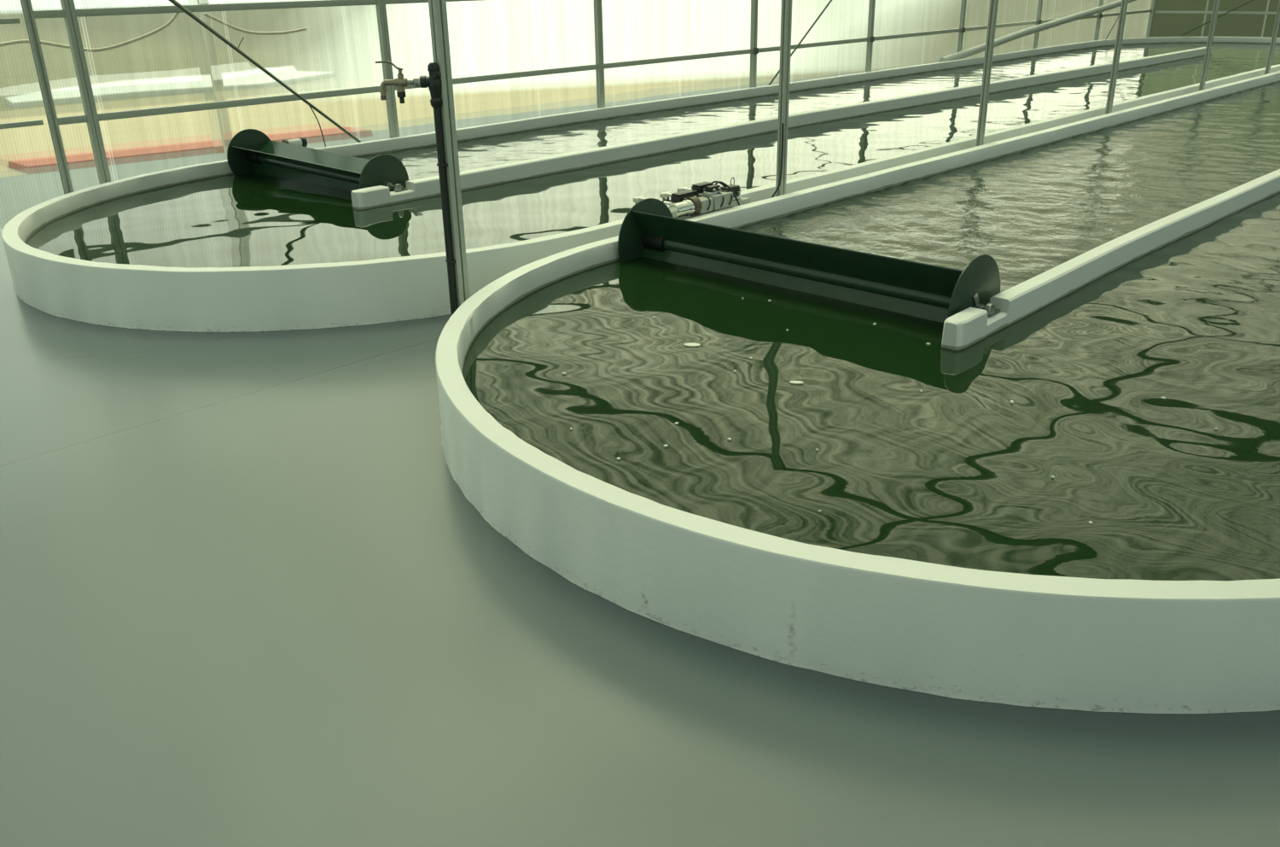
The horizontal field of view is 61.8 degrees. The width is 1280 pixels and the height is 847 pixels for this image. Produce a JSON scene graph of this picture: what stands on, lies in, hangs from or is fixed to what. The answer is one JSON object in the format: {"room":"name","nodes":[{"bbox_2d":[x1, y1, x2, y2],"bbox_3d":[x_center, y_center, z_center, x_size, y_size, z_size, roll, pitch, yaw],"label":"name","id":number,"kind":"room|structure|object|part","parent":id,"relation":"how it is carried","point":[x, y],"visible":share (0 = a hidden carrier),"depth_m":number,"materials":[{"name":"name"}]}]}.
{"room":"algae farm greenhouse","nodes":[
{"label":"algae farm greenhouse","id":0,"kind":"room"},
{"bbox_2d":[0,0,1151,230],"bbox_3d":[1.082,-4.662,12.440,0.001,2.050,25.750,20,31,40],"label":"wall","id":1,"kind":"structure","parent":0,"point":[148,61],"depth_m":9.37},
{"bbox_2d":[0,17,20,23],"bbox_3d":[-6.045,-1.976,5.556,0.035,0.034,5.230,20,31,40],"label":"wall rail","id":2,"kind":"object","parent":1,"relation":"attached to","point":[10,20],"visible":1,"depth_m":7.22,"materials":[{"name":"metal"}]},
{"bbox_2d":[0,119,43,128],"bbox_3d":[-6.032,-1.359,5.817,0.035,0.034,5.230,20,31,40],"label":"wall rail","id":3,"kind":"object","parent":1,"relation":"attached to","point":[38,122],"visible":1,"depth_m":7.43,"materials":[{"name":"metal"}]},
{"bbox_2d":[33,0,481,18],"bbox_3d":[2.922,-5.770,13.996,0.035,0.050,20.400,20,31,40],"label":"wall rail","id":4,"kind":"object","parent":1,"relation":"attached to","point":[248,6],"visible":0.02,"depth_m":8.16,"materials":[{"name":"metal"}]},
{"bbox_2d":[57,9,1151,125],"bbox_3d":[2.936,-5.117,14.272,0.035,0.050,20.400,20,31,40],"label":"wall rail","id":5,"kind":"object","parent":1,"relation":"attached to","point":[198,107],"visible":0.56,"depth_m":10.18,"materials":[{"name":"metal"}]},
{"bbox_2d":[0,230,1279,846],"bbox_3d":[4.294,-2.513,9.989,8.990,0.120,25.850,20,31,40],"label":"floor","id":6,"kind":"structure","parent":0,"point":[251,593],"depth_m":2.60,"materials":[{"name":"grey concrete"}]},
{"bbox_2d":[19,0,73,194],"bbox_3d":[-4.120,-2.383,7.373,0.095,2.000,0.102,20,31,40],"label":"wall post","id":7,"kind":"object","parent":6,"relation":"on","point":[26,6],"visible":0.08,"depth_m":7.41,"materials":[{"name":"metal"}]},
{"bbox_2d":[60,0,111,184],"bbox_3d":[-3.979,-2.493,7.625,0.100,2.000,0.120,20,31,40],"label":"wall post","id":8,"kind":"object","parent":6,"relation":"on","point":[71,20],"visible":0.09,"depth_m":7.65,"materials":[{"name":"metal"}]},
{"bbox_3d":[-0.832,-2.294,4.384,8.790,0.040,0.040,20,31,40],"label":"trim","id":9,"kind":"structure","parent":8,"relation":"on","visible":0},
{"bbox_2d":[168,0,360,142],"bbox_3d":[-3.033,-2.839,8.324,0.039,1.983,2.376,20,31,40],"label":"rod","id":10,"kind":"object","parent":9,"relation":"attached to","point":[175,2],"visible":0.94,"depth_m":8.33,"materials":[{"name":"metal"}]},
{"bbox_3d":[-3.324,-3.035,7.915,0.014,1.292,1.544,19,30,40],"label":"second rod","id":11,"kind":"part","parent":10,"relation":"part of","materials":[{"name":"metal"}]},
{"bbox_2d":[308,103,325,146],"bbox_3d":[-2.667,-2.460,8.822,0.104,0.358,0.012,0,23,4],"label":"hanging wire","id":12,"kind":"object","parent":10,"relation":"hanging from","point":[308,103],"visible":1,"depth_m":8.81,"materials":[{"name":"brown rubber"}]},
{"bbox_2d":[375,0,399,138],"bbox_3d":[-2.212,-3.234,9.291,0.100,2.000,0.120,20,31,40],"label":"wall post","id":13,"kind":"object","parent":6,"relation":"on","point":[381,15],"visible":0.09,"depth_m":9.31,"materials":[{"name":"metal"}]},
{"bbox_2d":[428,0,469,308],"bbox_3d":[-0.880,-1.388,4.838,0.100,2.020,0.108,20,31,40],"label":"steel post","id":14,"kind":"object","parent":6,"relation":"on","point":[438,13],"visible":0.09,"depth_m":4.87,"materials":[{"name":"grey metal"}]},
{"bbox_2d":[375,60,457,314],"bbox_3d":[-1.009,-1.035,4.977,0.295,1.246,0.082,2,23,7],"label":"tap","id":15,"kind":"object","parent":14,"relation":"attached to","point":[433,82],"visible":0.99,"depth_m":4.82,"materials":[{"name":"black plastic"}]},
{"bbox_3d":[-1.143,-1.498,4.770,0.045,0.066,0.031,4,23,12],"label":"spout","id":16,"kind":"part","parent":15,"relation":"part of","materials":[{"name":"gold metal"}]},
{"bbox_3d":[-1.111,-1.584,4.733,0.117,0.041,0.020,0,23,3],"label":"lever handle","id":17,"kind":"part","parent":15,"relation":"part of","materials":[{"name":"metal"}]},
{"bbox_2d":[593,0,605,108],"bbox_3d":[-0.423,-3.985,10.977,0.100,2.000,0.120,20,31,40],"label":"wall post","id":18,"kind":"object","parent":6,"relation":"on","point":[597,3],"visible":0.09,"depth_m":11.02,"materials":[{"name":"metal"}]},
{"bbox_2d":[1,36,1279,331],"bbox_3d":[3.848,-3.777,12.434,4.088,0.317,20.522,20,31,40],"label":"pond","id":19,"kind":"object","parent":6,"relation":"on","point":[319,295],"visible":0.53,"depth_m":5.79,"materials":[{"name":"white concrete"}]},
{"bbox_2d":[281,137,307,146],"bbox_3d":[-2.816,-2.275,8.711,0.084,0.096,0.182,20,31,40],"label":"motor","id":20,"kind":"object","parent":19,"relation":"on","point":[302,142],"visible":0.48,"depth_m":8.70,"materials":[{"name":"white metal"}]},
{"bbox_3d":[-2.821,-2.278,8.704,0.072,0.072,0.124,20,31,40],"label":"motor","id":21,"kind":"part","parent":20,"relation":"part of","materials":[{"name":"silver metal"}]},
{"bbox_2d":[226,128,408,191],"bbox_3d":[-2.322,-1.832,7.751,1.878,0.406,0.406,20,31,37],"label":"wheel","id":22,"kind":"object","parent":19,"relation":"on","point":[249,150],"visible":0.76,"depth_m":7.85,"materials":[{"name":"plastic"}]},
{"bbox_3d":[-2.446,-1.875,7.709,1.702,0.089,0.148,20,31,37],"label":"blade","id":23,"kind":"part","parent":22,"relation":"part of","materials":[{"name":"black plastic"}]},
{"bbox_3d":[-2.381,-1.748,7.845,1.702,0.169,0.008,20,31,37],"label":"blade","id":24,"kind":"part","parent":22,"relation":"part of","materials":[{"name":"black plastic"}]},
{"bbox_3d":[-2.316,-1.934,7.843,1.702,0.089,0.148,20,31,37],"label":"blade","id":25,"kind":"part","parent":22,"relation":"part of","materials":[{"name":"black plastic"}]},
{"bbox_2d":[25,42,1279,267],"bbox_3d":[3.846,-3.819,12.418,3.948,0.009,20.375,20,31,40],"label":"pond water","id":26,"kind":"object","parent":19,"relation":"in","point":[248,219],"visible":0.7,"depth_m":7.99,"materials":[{"name":"green liquid"}]},
{"bbox_2d":[677,186,691,191],"bbox_3d":[0.324,-1.387,6.448,0.199,0.054,0.075,20,31,40],"label":"bracket","id":27,"kind":"object","parent":19,"relation":"on","point":[682,189],"visible":0.34,"depth_m":6.47,"materials":[{"name":"white metal"}]},
{"bbox_2d":[939,0,1136,62],"bbox_3d":[7.114,-6.774,18.020,0.142,0.867,7.712,20,31,40],"label":"duct","id":28,"kind":"object","parent":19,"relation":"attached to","point":[1009,37],"visible":0.88,"depth_m":17.27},
{"bbox_2d":[722,197,750,209],"bbox_3d":[0.582,-1.208,6.521,0.090,0.320,0.170,20,31,40],"label":"concrete block","id":29,"kind":"object","parent":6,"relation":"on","point":[742,200],"visible":0.14,"depth_m":6.44,"materials":[{"name":"white concrete"}]},
{"bbox_2d":[720,176,741,199],"bbox_3d":[0.543,-1.412,6.417,0.099,0.129,0.132,20,31,40],"label":"control box","id":30,"kind":"object","parent":29,"relation":"on","point":[736,189],"visible":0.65,"depth_m":6.41,"materials":[{"name":"black plastic"}]},
{"bbox_3d":[0.538,-1.420,6.419,0.070,0.012,0.115,20,31,40],"label":"lid","id":31,"kind":"part","parent":30,"relation":"part of","materials":[{"name":"black plastic"}]},
{"bbox_2d":[749,0,758,87],"bbox_3d":[1.351,-4.729,12.650,0.100,2.000,0.120,20,31,40],"label":"wall post","id":32,"kind":"object","parent":6,"relation":"on","point":[753,32],"visible":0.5,"depth_m":12.71,"materials":[{"name":"metal"}]},
{"bbox_3d":[1.382,-4.440,12.747,0.014,0.070,0.085,20,31,40],"label":"bolt plate","id":33,"kind":"part","parent":32,"relation":"part of","materials":[{"name":"metal"}]},
{"bbox_2d":[775,0,792,196],"bbox_3d":[0.880,-2.127,6.497,0.092,2.020,0.100,20,31,40],"label":"steel post","id":34,"kind":"object","parent":6,"relation":"on","point":[786,15],"visible":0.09,"depth_m":6.52,"materials":[{"name":"grey metal"}]},
{"bbox_2d":[771,122,784,197],"bbox_3d":[0.833,-1.543,6.637,0.182,0.603,0.040,-21,30,-38],"label":"cable","id":35,"kind":"object","parent":34,"relation":"attached to","point":[782,124],"visible":0.76,"depth_m":6.64,"materials":[{"name":"plastic"}]},
{"bbox_2d":[768,0,831,85],"bbox_3d":[2.189,-5.014,13.357,0.024,1.898,2.514,20,31,40],"label":"rod","id":36,"kind":"object","parent":6,"relation":"on","point":[830,1],"visible":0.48,"depth_m":13.28,"materials":[{"name":"metal"}]},
{"bbox_2d":[435,70,1279,713],"bbox_3d":[6.896,-2.640,9.598,4.182,0.317,20.275,20,31,40],"label":"pond","id":37,"kind":"object","parent":6,"relation":"on","point":[1146,646],"visible":0.77,"depth_m":2.62,"materials":[{"name":"white concrete"}]},
{"bbox_2d":[633,195,670,204],"bbox_3d":[0.083,-1.286,6.268,0.279,0.054,0.075,20,31,40],"label":"bracket","id":38,"kind":"object","parent":37,"relation":"on","point":[637,199],"visible":0.58,"depth_m":6.31,"materials":[{"name":"white plastic"}]},
{"bbox_2d":[668,189,733,219],"bbox_3d":[0.343,-1.133,6.239,0.144,0.404,0.484,20,31,40],"label":"motor","id":39,"kind":"object","parent":37,"relation":"on","point":[695,206],"visible":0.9,"depth_m":6.14,"materials":[{"name":"metal"}]},
{"bbox_2d":[669,189,698,204],"bbox_3d":[0.264,-1.306,6.189,0.093,0.067,0.187,20,31,40],"label":"control box","id":40,"kind":"object","parent":39,"relation":"attached to","point":[679,196],"visible":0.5,"depth_m":6.15,"materials":[{"name":"black plastic"}]},
{"bbox_2d":[659,191,672,199],"bbox_3d":[0.216,-1.333,6.342,0.199,0.054,0.075,20,31,40],"label":"bracket","id":41,"kind":"object","parent":40,"relation":"attached to","point":[663,195],"visible":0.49,"depth_m":6.37,"materials":[{"name":"white metal"}]},
{"bbox_3d":[0.259,-1.334,6.182,0.066,0.010,0.163,20,31,40],"label":"lid","id":42,"kind":"part","parent":40,"relation":"part of","materials":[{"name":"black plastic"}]},
{"bbox_2d":[691,181,713,195],"bbox_3d":[0.375,-1.383,6.296,0.093,0.060,0.143,20,31,40],"label":"control box","id":43,"kind":"object","parent":39,"relation":"on","point":[700,187],"visible":0.58,"depth_m":6.25,"materials":[{"name":"black plastic"}]},
{"bbox_3d":[0.370,-1.408,6.290,0.066,0.009,0.125,20,31,40],"label":"lid","id":44,"kind":"part","parent":43,"relation":"part of","materials":[{"name":"black plastic"}]},
{"bbox_2d":[715,180,739,205],"bbox_3d":[0.513,-1.361,6.318,0.166,0.138,0.032,4,24,13],"label":"cable","id":45,"kind":"object","parent":43,"relation":"attached to","point":[718,182],"visible":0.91,"depth_m":6.31,"materials":[{"name":"plastic"}]},
{"bbox_2d":[703,184,721,194],"bbox_3d":[0.429,-1.364,6.239,0.072,0.043,0.099,20,31,40],"label":"control box","id":46,"kind":"object","parent":39,"relation":"on","point":[713,189],"visible":1,"depth_m":6.22,"materials":[{"name":"black plastic"}]},
{"bbox_3d":[0.424,-1.352,6.250,0.058,0.014,0.099,20,31,40],"label":"mounting plate","id":47,"kind":"part","parent":46,"relation":"part of","materials":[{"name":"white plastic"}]},
{"bbox_3d":[0.424,-1.383,6.237,0.047,0.006,0.086,20,31,40],"label":"lid","id":48,"kind":"part","parent":46,"relation":"part of","materials":[{"name":"black plastic"}]},
{"bbox_2d":[617,197,1000,322],"bbox_3d":[0.744,-0.722,5.037,1.973,0.432,0.432,20,31,40],"label":"wheel","id":49,"kind":"object","parent":37,"relation":"on","point":[649,229],"visible":0.67,"depth_m":4.91,"materials":[{"name":"plastic"}]},
{"bbox_3d":[0.682,-0.618,5.070,1.877,0.165,0.085,20,31,40],"label":"blade","id":50,"kind":"part","parent":49,"relation":"part of","materials":[{"name":"black plastic"}]},
{"bbox_3d":[0.668,-0.804,4.980,1.877,0.153,0.106,20,31,40],"label":"blade","id":51,"kind":"part","parent":49,"relation":"part of","materials":[{"name":"black plastic"}]},
{"bbox_3d":[1.410,-0.500,4.429,0.040,0.086,0.068,20,31,40],"label":"clevis plate","id":52,"kind":"part","parent":49,"relation":"part of","materials":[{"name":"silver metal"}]},
{"bbox_2d":[462,81,1279,581],"bbox_3d":[6.897,-2.683,9.582,4.038,0.020,20.128,20,31,40],"label":"pond water","id":53,"kind":"object","parent":37,"relation":"in","point":[954,472],"visible":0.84,"depth_m":3.91,"materials":[{"name":"green liquid"}]},
{"bbox_2d":[561,297,1217,523],"bbox_3d":[0.890,-0.001,3.539,2.904,0.008,1.694,20,31,40],"label":"foam flecks","id":54,"kind":"object","parent":53,"relation":"on","point":[689,344],"visible":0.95,"depth_m":3.90,"materials":[{"name":"white"}]},
{"bbox_2d":[865,0,875,72],"bbox_3d":[3.098,-5.462,14.296,0.100,2.000,0.120,20,31,40],"label":"wall post","id":55,"kind":"object","parent":6,"relation":"on","point":[872,2],"visible":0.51,"depth_m":14.38,"materials":[{"name":"metal"}]},
{"bbox_2d":[956,0,966,52],"bbox_3d":[4.817,-6.184,15.917,0.100,2.000,0.110,20,31,40],"label":"wall post","id":56,"kind":"object","parent":6,"relation":"on","point":[963,2],"visible":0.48,"depth_m":15.99,"materials":[{"name":"metal"}]},
{"bbox_2d":[975,0,998,146],"bbox_3d":[2.682,-2.883,8.195,0.092,2.020,0.100,20,31,40],"label":"steel post","id":57,"kind":"object","parent":6,"relation":"on","point":[993,3],"visible":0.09,"depth_m":8.25,"materials":[{"name":"grey metal"}]},
{"bbox_2d":[1032,0,1042,48],"bbox_3d":[6.592,-6.928,17.589,0.100,2.000,0.110,20,31,40],"label":"wall post","id":58,"kind":"object","parent":6,"relation":"on","point":[1040,2],"visible":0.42,"depth_m":17.67,"materials":[{"name":"metal"}]},
{"bbox_2d":[1093,0,1103,40],"bbox_3d":[8.297,-7.644,19.197,0.100,2.000,0.110,20,31,40],"label":"wall post","id":59,"kind":"object","parent":6,"relation":"on","point":[1101,2],"visible":0.45,"depth_m":19.35,"materials":[{"name":"metal"}]},
{"bbox_2d":[1105,14,1119,39],"bbox_3d":[8.896,-7.591,19.774,0.020,1.385,1.652,20,31,40],"label":"rod","id":60,"kind":"object","parent":6,"relation":"on","point":[1119,14],"visible":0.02,"depth_m":19.67,"materials":[{"name":"metal"}]},
{"bbox_2d":[1105,0,1128,114],"bbox_3d":[4.423,-3.613,9.836,0.092,2.020,0.100,20,31,40],"label":"steel post","id":61,"kind":"object","parent":6,"relation":"on","point":[1124,2],"visible":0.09,"depth_m":9.91,"materials":[{"name":"grey metal"}]},
{"bbox_2d":[1146,0,1156,37],"bbox_3d":[10.031,-8.365,20.817,0.110,2.000,0.110,20,31,40],"label":"wall post","id":62,"kind":"object","parent":6,"relation":"on","point":[1153,2],"visible":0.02,"depth_m":20.98,"materials":[{"name":"metal"}]},
{"bbox_2d":[1198,0,1220,91],"bbox_3d":[6.169,-4.346,11.482,0.092,2.020,0.100,20,31,40],"label":"steel post","id":63,"kind":"object","parent":6,"relation":"on","point":[1216,5],"visible":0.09,"depth_m":11.57,"materials":[{"name":"grey metal"}]},
{"bbox_2d":[1178,0,1253,36],"bbox_3d":[11.180,-7.759,19.822,2.801,1.575,0.024,20,31,40],"label":"rod","id":64,"kind":"object","parent":6,"relation":"on","point":[1250,0],"visible":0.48,"depth_m":20.08,"materials":[{"name":"metal"}]},
{"bbox_2d":[1264,0,1279,74],"bbox_3d":[7.785,-5.024,13.005,0.092,2.020,0.100,20,31,40],"label":"steel post","id":65,"kind":"object","parent":6,"relation":"on","point":[1277,16],"visible":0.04,"depth_m":13.13,"materials":[{"name":"grey metal"}]},
{"bbox_2d":[1150,0,1279,37],"bbox_3d":[13.221,-7.870,17.759,8.890,3.350,0.001,20,31,40],"label":"wall","id":66,"kind":"structure","parent":0,"point":[1163,25],"depth_m":20.31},
{"bbox_2d":[1155,11,1276,14],"bbox_3d":[13.220,-6.936,18.131,8.690,0.045,0.030,20,31,40],"label":"wall rail","id":67,"kind":"object","parent":66,"relation":"attached to","point":[1157,12],"visible":1,"depth_m":20.17,"materials":[{"name":"grey metal"}]}
]}

